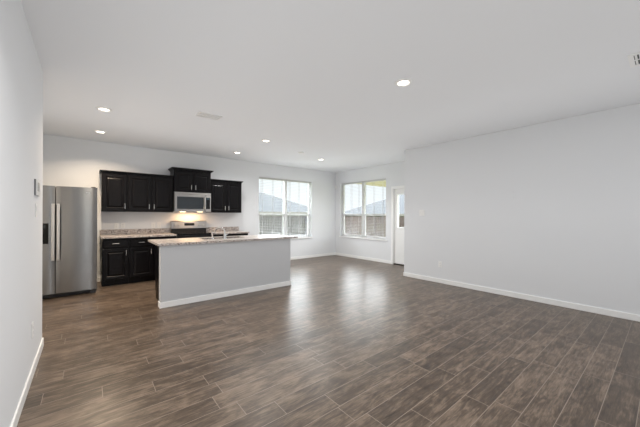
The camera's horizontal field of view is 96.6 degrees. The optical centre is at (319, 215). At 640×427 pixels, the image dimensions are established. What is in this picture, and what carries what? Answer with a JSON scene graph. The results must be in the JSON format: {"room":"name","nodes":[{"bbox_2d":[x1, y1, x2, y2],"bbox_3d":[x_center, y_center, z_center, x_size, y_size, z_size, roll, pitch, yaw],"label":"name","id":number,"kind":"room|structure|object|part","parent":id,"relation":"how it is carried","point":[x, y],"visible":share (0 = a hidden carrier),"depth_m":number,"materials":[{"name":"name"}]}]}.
{"room":"empty living room","nodes":[
{"label":"empty living room","id":0,"kind":"room"},
{"bbox_2d":[0,0,42,426],"bbox_3d":[-0.693,-0.057,-0.081,0.483,2.740,7.151,0,0,-39],"label":"wall","id":1,"kind":"structure","parent":0,"point":[21,72],"depth_m":1.85,"materials":[{"name":"white paint"}]},
{"bbox_2d":[10,337,43,426],"bbox_3d":[-0.698,1.272,-0.072,0.495,0.083,7.163,0,0,-39],"label":"baseboard","id":2,"kind":"structure","parent":1,"relation":"attached to","point":[19,408],"depth_m":2.04,"materials":[{"name":"white paint"}]},
{"bbox_2d":[31,322,33,338],"bbox_3d":[-2.336,0.932,2.318,0.009,0.117,0.072,0,0,-39],"label":"wall outlet","id":3,"kind":"object","parent":1,"relation":"attached to","point":[32,324],"visible":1,"depth_m":2.30,"materials":[{"name":"white plastic"}]},
{"bbox_2d":[35,203,37,216],"bbox_3d":[-2.451,-0.044,2.466,0.012,0.117,0.072,0,0,-39],"label":"light switch","id":4,"kind":"object","parent":1,"relation":"attached to","point":[36,206],"visible":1,"depth_m":2.45,"materials":[{"name":"white plastic"}]},
{"bbox_2d":[34,179,39,195],"bbox_3d":[-2.463,-0.239,2.487,0.018,0.134,0.250,0,0,-39],"label":"thermostat","id":5,"kind":"object","parent":1,"relation":"attached to","point":[36,182],"visible":1,"depth_m":2.41,"materials":[{"name":"grey plastic"}]},
{"bbox_2d":[43,134,335,281],"bbox_3d":[-2.337,-0.063,7.294,7.556,2.740,0.150,0,0,-39],"label":"wall","id":6,"kind":"structure","parent":0,"point":[69,162],"depth_m":6.49,"materials":[{"name":"white paint"}]},
{"bbox_2d":[99,170,127,211],"bbox_3d":[-4.037,-0.461,5.572,0.435,0.778,0.364,0,0,-39],"label":"upper cabinet","id":7,"kind":"object","parent":6,"relation":"attached to","point":[114,184],"visible":1,"depth_m":5.46,"materials":[{"name":"brown wood"}]},
{"bbox_3d":[-4.039,-0.828,5.576,0.435,0.045,0.355,0,0,-39],"label":"crown molding","id":8,"kind":"part","parent":7,"relation":"part of","materials":[{"name":"brown wood"}]},
{"bbox_2d":[114,223,118,228],"bbox_3d":[-4.106,0.210,5.750,0.072,0.117,0.009,0,0,-39],"label":"backsplash outlet","id":9,"kind":"object","parent":6,"relation":"attached to","point":[116,225],"visible":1,"depth_m":5.75,"materials":[{"name":"white plastic"}]},
{"bbox_2d":[100,228,169,234],"bbox_3d":[-3.828,0.337,5.970,1.243,0.105,0.020,0,0,-39],"label":"backsplash","id":10,"kind":"structure","parent":6,"relation":"attached to","point":[157,230],"depth_m":5.92,"materials":[{"name":"stone"}]},
{"bbox_2d":[127,172,173,211],"bbox_3d":[-3.552,-0.459,5.968,0.815,0.778,0.364,0,0,-39],"label":"upper cabinet","id":11,"kind":"object","parent":6,"relation":"attached to","point":[146,192],"visible":0.83,"depth_m":5.83,"materials":[{"name":"brown wood"}]},
{"bbox_3d":[-3.623,-0.437,5.732,0.376,0.693,0.020,0,0,-39],"label":"door","id":12,"kind":"part","parent":11,"relation":"part of","materials":[{"name":"brown wood"}]},
{"bbox_3d":[-3.554,-0.826,5.971,0.815,0.045,0.355,0,0,-39],"label":"crown molding","id":13,"kind":"part","parent":11,"relation":"part of","materials":[{"name":"brown wood"}]},
{"bbox_3d":[-3.307,-0.436,5.989,0.376,0.693,0.020,0,0,-39],"label":"door","id":14,"kind":"part","parent":11,"relation":"part of","materials":[{"name":"brown wood"}]},
{"bbox_2d":[168,167,212,192],"bbox_3d":[-2.916,-0.768,6.453,0.874,0.515,0.414,0,0,-39],"label":"upper cabinet","id":15,"kind":"object","parent":6,"relation":"attached to","point":[184,179],"visible":0.94,"depth_m":6.29,"materials":[{"name":"brown wood"}]},
{"bbox_3d":[-2.963,-0.738,6.204,0.355,0.415,0.020,0,0,-39],"label":"door","id":16,"kind":"part","parent":15,"relation":"part of","materials":[{"name":"brown wood"}]},
{"bbox_3d":[-2.918,-0.996,6.456,0.874,0.060,0.405,0,0,-39],"label":"crown molding","id":17,"kind":"part","parent":15,"relation":"part of","materials":[{"name":"brown wood"}]},
{"bbox_2d":[173,192,210,211],"bbox_3d":[-2.905,-0.290,6.436,0.765,0.427,0.460,0,0,-39],"label":"microwave","id":18,"kind":"object","parent":15,"relation":"attached to","point":[182,201],"visible":1,"depth_m":6.28,"materials":[{"name":"grey metal"}]},
{"bbox_3d":[-2.844,-0.272,6.270,0.550,0.263,0.007,0,0,-39],"label":"door glass","id":19,"kind":"part","parent":18,"relation":"part of","materials":[{"name":"grey glass"}]},
{"bbox_3d":[-2.560,-0.268,6.521,0.122,0.378,0.035,0,0,-39],"label":"control panel","id":20,"kind":"part","parent":18,"relation":"part of","materials":[{"name":"silver metal"}]},
{"bbox_3d":[-2.555,-0.271,6.505,0.091,0.263,0.007,0,0,-39],"label":"key panel","id":21,"kind":"part","parent":18,"relation":"part of","materials":[{"name":"black ceramic"}]},
{"bbox_3d":[-2.663,-0.737,6.449,0.355,0.415,0.020,0,0,-39],"label":"door","id":22,"kind":"part","parent":15,"relation":"part of","materials":[{"name":"brown wood"}]},
{"bbox_2d":[97,252,334,281],"bbox_3d":[-2.291,1.265,7.231,7.256,0.083,0.012,0,0,-39],"label":"baseboard","id":23,"kind":"structure","parent":6,"relation":"attached to","point":[324,254],"depth_m":8.83,"materials":[{"name":"white paint"}]},
{"bbox_2d":[206,227,238,231],"bbox_3d":[-2.426,0.343,7.113,0.839,0.105,0.020,0,0,-39],"label":"backsplash","id":24,"kind":"structure","parent":6,"relation":"attached to","point":[208,229],"depth_m":7.10,"materials":[{"name":"stone"}]},
{"bbox_2d":[206,179,242,212],"bbox_3d":[-2.322,-0.454,6.970,0.795,0.778,0.364,0,0,-39],"label":"upper cabinet","id":25,"kind":"object","parent":6,"relation":"attached to","point":[225,194],"visible":0.91,"depth_m":6.83,"materials":[{"name":"brown wood"}]},
{"bbox_3d":[-2.395,-0.432,6.733,0.350,0.693,0.020,0,0,-39],"label":"door","id":26,"kind":"part","parent":25,"relation":"part of","materials":[{"name":"brown wood"}]},
{"bbox_3d":[-2.324,-0.821,6.974,0.795,0.045,0.355,0,0,-39],"label":"crown molding","id":27,"kind":"part","parent":25,"relation":"part of","materials":[{"name":"brown wood"}]},
{"bbox_3d":[-2.098,-0.431,6.975,0.350,0.693,0.020,0,0,-39],"label":"door","id":28,"kind":"part","parent":25,"relation":"part of","materials":[{"name":"brown wood"}]},
{"bbox_2d":[259,179,312,238],"bbox_3d":[-0.997,-0.174,8.361,1.910,1.748,0.170,0,0,-39],"label":"window","id":29,"kind":"structure","parent":6,"relation":"in","point":[284,183],"depth_m":8.39,"materials":[{"name":"white plastic"}]},
{"bbox_3d":[-1.384,0.294,8.114,0.810,0.682,0.035,0,0,-39],"label":"sash","id":30,"kind":"part","parent":29,"relation":"part of","materials":[{"name":"white plastic"}]},
{"bbox_2d":[259,177,286,234],"bbox_3d":[-1.336,-0.190,8.061,0.887,1.714,0.068,0,0,-39],"label":"window blind","id":31,"kind":"object","parent":29,"relation":"attached to","point":[259,177],"visible":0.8,"depth_m":8.07,"materials":[{"name":"grey plastic"}]},
{"bbox_3d":[-0.679,0.297,8.689,0.810,0.682,0.035,0,0,-39],"label":"sash","id":32,"kind":"part","parent":29,"relation":"part of","materials":[{"name":"white plastic"}]},
{"bbox_2d":[286,180,310,237],"bbox_3d":[-0.634,-0.188,8.633,0.887,1.714,0.068,0,0,-39],"label":"window blind","id":33,"kind":"object","parent":29,"relation":"attached to","point":[289,181],"visible":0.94,"depth_m":8.52,"materials":[{"name":"grey plastic"}]},
{"bbox_3d":[-0.887,-0.178,8.434,0.008,1.660,0.053,0,0,-39],"label":"ladder cord","id":34,"kind":"part","parent":33,"relation":"part of","materials":[{"name":"white fabric"}]},
{"bbox_3d":[-0.638,-0.177,8.637,0.008,1.660,0.053,0,0,-39],"label":"ladder cord","id":35,"kind":"part","parent":33,"relation":"part of","materials":[{"name":"white fabric"}]},
{"bbox_2d":[17,255,639,426],"bbox_3d":[0.945,1.380,3.262,7.556,0.120,10.555,0,0,-39],"label":"floor","id":36,"kind":"structure","parent":0,"point":[350,342],"depth_m":2.60,"materials":[{"name":"brown wood"}]},
{"bbox_2d":[42,185,96,298],"bbox_3d":[-4.351,0.411,4.813,0.911,1.775,0.982,0,0,-39],"label":"refrigerator","id":37,"kind":"object","parent":36,"relation":"on","point":[69,232],"visible":0.66,"depth_m":4.55,"materials":[{"name":"grey metal"}]},
{"bbox_3d":[-4.303,0.382,4.344,0.393,1.683,0.070,0,0,-39],"label":"door","id":38,"kind":"part","parent":37,"relation":"part of","materials":[{"name":"silver metal"}]},
{"bbox_3d":[-4.126,0.260,4.407,0.038,0.880,0.068,0,0,-39],"label":"handle","id":39,"kind":"part","parent":37,"relation":"part of","materials":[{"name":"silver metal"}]},
{"bbox_3d":[-4.079,0.260,4.445,0.038,0.880,0.068,0,0,-39],"label":"handle","id":40,"kind":"part","parent":37,"relation":"part of","materials":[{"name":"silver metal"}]},
{"bbox_2d":[101,238,128,286],"bbox_3d":[-3.942,0.863,5.472,0.405,0.875,0.644,0,0,-39],"label":"base cabinet","id":41,"kind":"object","parent":36,"relation":"on","point":[114,251],"visible":0.95,"depth_m":5.26,"materials":[{"name":"brown wood"}]},
{"bbox_3d":[-3.765,0.519,5.257,0.373,0.140,0.020,0,0,-39],"label":"drawer","id":42,"kind":"part","parent":41,"relation":"part of","materials":[{"name":"brown wood"}]},
{"bbox_3d":[-3.766,0.898,5.257,0.373,0.555,0.020,0,0,-39],"label":"door","id":43,"kind":"part","parent":41,"relation":"part of","materials":[{"name":"brown wood"}]},
{"bbox_2d":[128,236,175,282],"bbox_3d":[-3.468,0.865,5.858,0.815,0.875,0.644,0,0,-39],"label":"base cabinet","id":44,"kind":"object","parent":36,"relation":"on","point":[141,251],"visible":0.52,"depth_m":5.52,"materials":[{"name":"brown wood"}]},
{"bbox_2d":[100,228,176,238],"bbox_3d":[-3.632,0.354,5.730,1.243,0.137,0.640,0,0,-39],"label":"countertop","id":45,"kind":"structure","parent":44,"relation":"on","point":[157,232],"depth_m":5.80,"materials":[{"name":"stone"}]},
{"bbox_3d":[-3.449,0.520,5.514,0.376,0.140,0.020,0,0,-39],"label":"drawer","id":46,"kind":"part","parent":44,"relation":"part of","materials":[{"name":"brown wood"}]},
{"bbox_3d":[-3.451,0.900,5.514,0.376,0.555,0.020,0,0,-39],"label":"door","id":47,"kind":"part","parent":44,"relation":"part of","materials":[{"name":"brown wood"}]},
{"bbox_2d":[155,245,158,300],"bbox_3d":[-2.252,0.870,4.558,0.585,0.875,0.644,0,0,-39],"label":"base cabinet","id":48,"kind":"object","parent":36,"relation":"on","point":[156,246],"visible":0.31,"depth_m":4.43,"materials":[{"name":"brown wood"}]},
{"bbox_2d":[171,221,213,237],"bbox_3d":[-2.825,0.715,6.329,0.756,1.180,0.672,0,0,-39],"label":"range","id":49,"kind":"object","parent":36,"relation":"on","point":[183,229],"visible":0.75,"depth_m":6.42,"materials":[{"name":"grey metal"}]},
{"bbox_2d":[173,232,213,234],"bbox_3d":[-2.821,0.398,6.326,0.756,0.023,0.550,0,0,-39],"label":"cooktop","id":50,"kind":"object","parent":49,"relation":"in","point":[178,233],"depth_m":6.20,"materials":[{"name":"black glass"}]},
{"bbox_3d":[-2.662,0.456,6.130,0.756,0.088,0.035,0,0,-39],"label":"trim","id":51,"kind":"part","parent":49,"relation":"part of","materials":[{"name":"black plastic"}]},
{"bbox_2d":[158,239,290,308],"bbox_3d":[-1.429,0.872,4.728,2.195,0.877,0.127,0,0,-39],"label":"kitchen island","id":52,"kind":"object","parent":36,"relation":"on","point":[190,273],"visible":0.91,"depth_m":4.54,"materials":[{"name":"grey paint"}]},
{"bbox_2d":[148,234,297,245],"bbox_3d":[-1.604,0.415,5.034,2.353,0.032,0.872,0,0,-39],"label":"island countertop","id":53,"kind":"structure","parent":52,"relation":"on","point":[198,240],"depth_m":4.70,"materials":[{"name":"stone"}]},
{"bbox_2d":[214,227,228,238],"bbox_3d":[-1.691,0.300,4.870,0.270,0.197,0.085,0,0,6],"label":"kitchen faucet","id":54,"kind":"object","parent":53,"relation":"on","point":[224,234],"visible":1,"depth_m":4.85,"materials":[{"name":"silver metal"}]},
{"bbox_3d":[-1.714,0.265,4.880,0.227,0.127,0.027,0,0,18],"label":"spout","id":55,"kind":"part","parent":54,"relation":"part of","materials":[{"name":"silver metal"}]},
{"bbox_3d":[-1.431,1.269,4.728,2.195,0.083,0.127,0,0,-39],"label":"baseboard","id":56,"kind":"part","parent":52,"relation":"part of","materials":[{"name":"white paint"}]},
{"bbox_2d":[214,233,247,236],"bbox_3d":[-2.233,0.870,6.865,0.820,0.875,0.644,0,0,-39],"label":"base cabinet","id":57,"kind":"object","parent":36,"relation":"on","point":[240,234],"visible":0.09,"depth_m":6.66,"materials":[{"name":"brown wood"}]},
{"bbox_2d":[206,227,248,233],"bbox_3d":[-2.230,0.360,6.873,0.839,0.137,0.640,0,0,-39],"label":"countertop","id":58,"kind":"structure","parent":57,"relation":"on","point":[232,230],"depth_m":6.97,"materials":[{"name":"stone"}]},
{"bbox_2d":[21,0,639,172],"bbox_3d":[0.957,-1.495,3.262,7.556,0.150,10.555,0,0,-39],"label":"ceiling","id":59,"kind":"structure","parent":0,"point":[315,78],"depth_m":2.80,"materials":[{"name":"white paint"}]},
{"bbox_2d":[94,130,106,132],"bbox_3d":[-3.769,-1.431,4.896,0.184,0.016,0.184,0,0,-39],"label":"recessed light","id":60,"kind":"object","parent":59,"relation":"in","point":[97,131],"visible":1,"depth_m":4.86,"materials":[{"name":"white"}]},
{"bbox_2d":[95,106,111,111],"bbox_3d":[-2.916,-1.427,3.850,0.184,0.016,0.184,0,0,-39],"label":"recessed light","id":61,"kind":"object","parent":59,"relation":"in","point":[104,109],"visible":1,"depth_m":3.83,"materials":[{"name":"white"}]},
{"bbox_2d":[195,111,222,120],"bbox_3d":[-1.596,-1.426,4.101,0.320,0.008,0.200,0,0,-39],"label":"ceiling vent","id":62,"kind":"object","parent":59,"relation":"in","point":[200,114],"visible":1,"depth_m":4.10,"materials":[{"name":"white plastic"}]},
{"bbox_2d":[395,78,411,86],"bbox_3d":[0.891,-1.412,3.044,0.184,0.016,0.184,0,0,-39],"label":"recessed light","id":63,"kind":"object","parent":59,"relation":"in","point":[403,82],"visible":1,"depth_m":3.02,"materials":[{"name":"white paint"}]},
{"bbox_2d":[627,52,639,67],"bbox_3d":[2.958,-1.408,2.472,0.320,0.008,0.380,0,0,-39],"label":"ceiling vent","id":64,"kind":"object","parent":59,"relation":"in","point":[634,59],"visible":1,"depth_m":2.57,"materials":[{"name":"white plastic"}]},
{"bbox_2d":[335,161,404,260],"bbox_3d":[1.699,-0.047,8.204,0.150,2.740,3.539,0,0,-39],"label":"wall","id":65,"kind":"structure","parent":0,"point":[393,173],"depth_m":8.38,"materials":[{"name":"white paint"}]},
{"bbox_2d":[339,180,386,240],"bbox_3d":[1.296,-0.165,8.668,0.170,1.748,1.930,0,0,-39],"label":"window","id":66,"kind":"structure","parent":65,"relation":"in","point":[363,214],"depth_m":8.69,"materials":[{"name":"white plastic"}]},
{"bbox_2d":[341,181,362,237],"bbox_3d":[0.993,-0.181,9.011,0.068,1.714,0.897,0,0,-39],"label":"window blind","id":67,"kind":"object","parent":66,"relation":"attached to","point":[358,201],"visible":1,"depth_m":8.88,"materials":[{"name":"grey plastic"}]},
{"bbox_3d":[1.203,-0.169,8.763,0.053,1.660,0.008,0,0,-39],"label":"ladder cord","id":68,"kind":"part","parent":67,"relation":"part of","materials":[{"name":"white fabric"}]},
{"bbox_3d":[1.044,0.304,9.058,0.035,0.682,0.820,0,0,-39],"label":"sash","id":69,"kind":"part","parent":66,"relation":"part of","materials":[{"name":"white plastic"}]},
{"bbox_3d":[1.271,0.694,8.651,0.115,0.030,1.930,0,0,-39],"label":"sill","id":70,"kind":"part","parent":66,"relation":"part of","materials":[{"name":"white paint"}]},
{"bbox_2d":[362,178,385,239],"bbox_3d":[1.571,-0.179,8.302,0.068,1.714,0.897,0,0,-39],"label":"window blind","id":71,"kind":"object","parent":66,"relation":"attached to","point":[373,181],"visible":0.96,"depth_m":8.26,"materials":[{"name":"grey plastic"}]},
{"bbox_3d":[1.575,-0.168,8.306,0.053,1.660,0.008,0,0,-39],"label":"ladder cord","id":72,"kind":"part","parent":71,"relation":"part of","materials":[{"name":"white fabric"}]},
{"bbox_3d":[1.781,-0.167,8.054,0.053,1.660,0.008,0,0,-39],"label":"ladder cord","id":73,"kind":"part","parent":71,"relation":"part of","materials":[{"name":"white fabric"}]},
{"bbox_3d":[1.625,0.306,8.345,0.035,0.682,0.820,0,0,-39],"label":"sash","id":74,"kind":"part","parent":66,"relation":"part of","materials":[{"name":"white plastic"}]},
{"bbox_2d":[391,185,403,265],"bbox_3d":[2.314,0.272,7.413,0.195,2.107,1.029,0,0,-39],"label":"door","id":75,"kind":"structure","parent":65,"relation":"in","point":[397,233],"depth_m":7.68,"materials":[{"name":"white paint"}]},
{"bbox_3d":[2.316,-0.120,7.413,0.070,0.950,0.735,0,0,-39],"label":"lite frame","id":76,"kind":"part","parent":75,"relation":"part of","materials":[{"name":"white paint"}]},
{"bbox_2d":[404,103,639,314],"bbox_3d":[4.421,-0.036,3.905,1.063,2.740,6.866,0,0,-39],"label":"wall","id":77,"kind":"structure","parent":0,"point":[570,232],"depth_m":4.39,"materials":[{"name":"white paint"}]},
{"bbox_2d":[419,210,424,215],"bbox_3d":[2.108,-0.051,5.893,0.012,0.117,0.118,0,0,-39],"label":"light switch","id":78,"kind":"object","parent":77,"relation":"attached to","point":[421,212],"visible":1,"depth_m":5.89,"materials":[{"name":"white plastic"}]},
{"bbox_2d":[335,252,639,321],"bbox_3d":[3.341,1.288,5.215,1.075,0.083,10.255,0,0,-39],"label":"baseboard","id":79,"kind":"structure","parent":77,"relation":"attached to","point":[618,314],"depth_m":4.52,"materials":[{"name":"white paint"}]},
{"label":"outside","id":80,"kind":"structure","parent":0,"visible":0},
{"bbox_3d":[5.300,1.737,17.229,90.000,0.100,100.000,0,0,-39],"label":"lawn","id":81,"kind":"structure","parent":80,"visible":0},
{"bbox_2d":[259,216,307,235],"bbox_3d":[-3.226,0.838,14.204,9.045,1.630,0.110,0,0,-39],"label":"fence","id":82,"kind":"object","parent":81,"relation":"on","point":[272,222],"visible":0.17,"depth_m":14.98,"materials":[{"name":"grey wood"}]},
{"bbox_2d":[305,217,307,234],"bbox_3d":[-0.528,0.879,16.255,0.830,1.570,0.060,0,0,-39],"label":"gate","id":83,"kind":"object","parent":82,"relation":"attached to","point":[306,218],"visible":0.14,"depth_m":16.02,"materials":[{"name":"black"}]},
{"bbox_2d":[259,192,307,215],"bbox_3d":[-8.922,-0.395,27.561,17.060,4.050,10.060,0,0,-39],"label":"neighbor house","id":84,"kind":"structure","parent":81,"relation":"on","point":[276,207],"depth_m":27.09,"materials":[{"name":"grey"}]},
{"bbox_2d":[345,217,403,236],"bbox_3d":[3.671,0.876,13.289,0.110,1.610,10.045,0,0,-39],"label":"fence","id":85,"kind":"object","parent":81,"relation":"on","point":[369,220],"visible":0.16,"depth_m":14.65,"materials":[{"name":"wood"}]},
{"bbox_2d":[345,194,403,216],"bbox_3d":[10.201,-0.453,28.636,12.060,4.320,12.560,0,0,-39],"label":"neighbor house","id":86,"kind":"structure","parent":81,"relation":"on","point":[377,206],"depth_m":27.33,"materials":[{"name":"grey"}]},
{"bbox_3d":[2.981,1.533,9.144,3.014,0.290,4.400,0,0,-39],"label":"patio slab","id":87,"kind":"object","parent":81,"relation":"on","visible":0},
{"bbox_2d":[359,180,385,186],"bbox_3d":[3.060,0.048,9.172,3.164,2.680,4.150,0,0,-39],"label":"patio cover","id":88,"kind":"object","parent":87,"relation":"on","point":[378,182],"depth_m":10.27,"materials":[{"name":"beige"}]}
]}

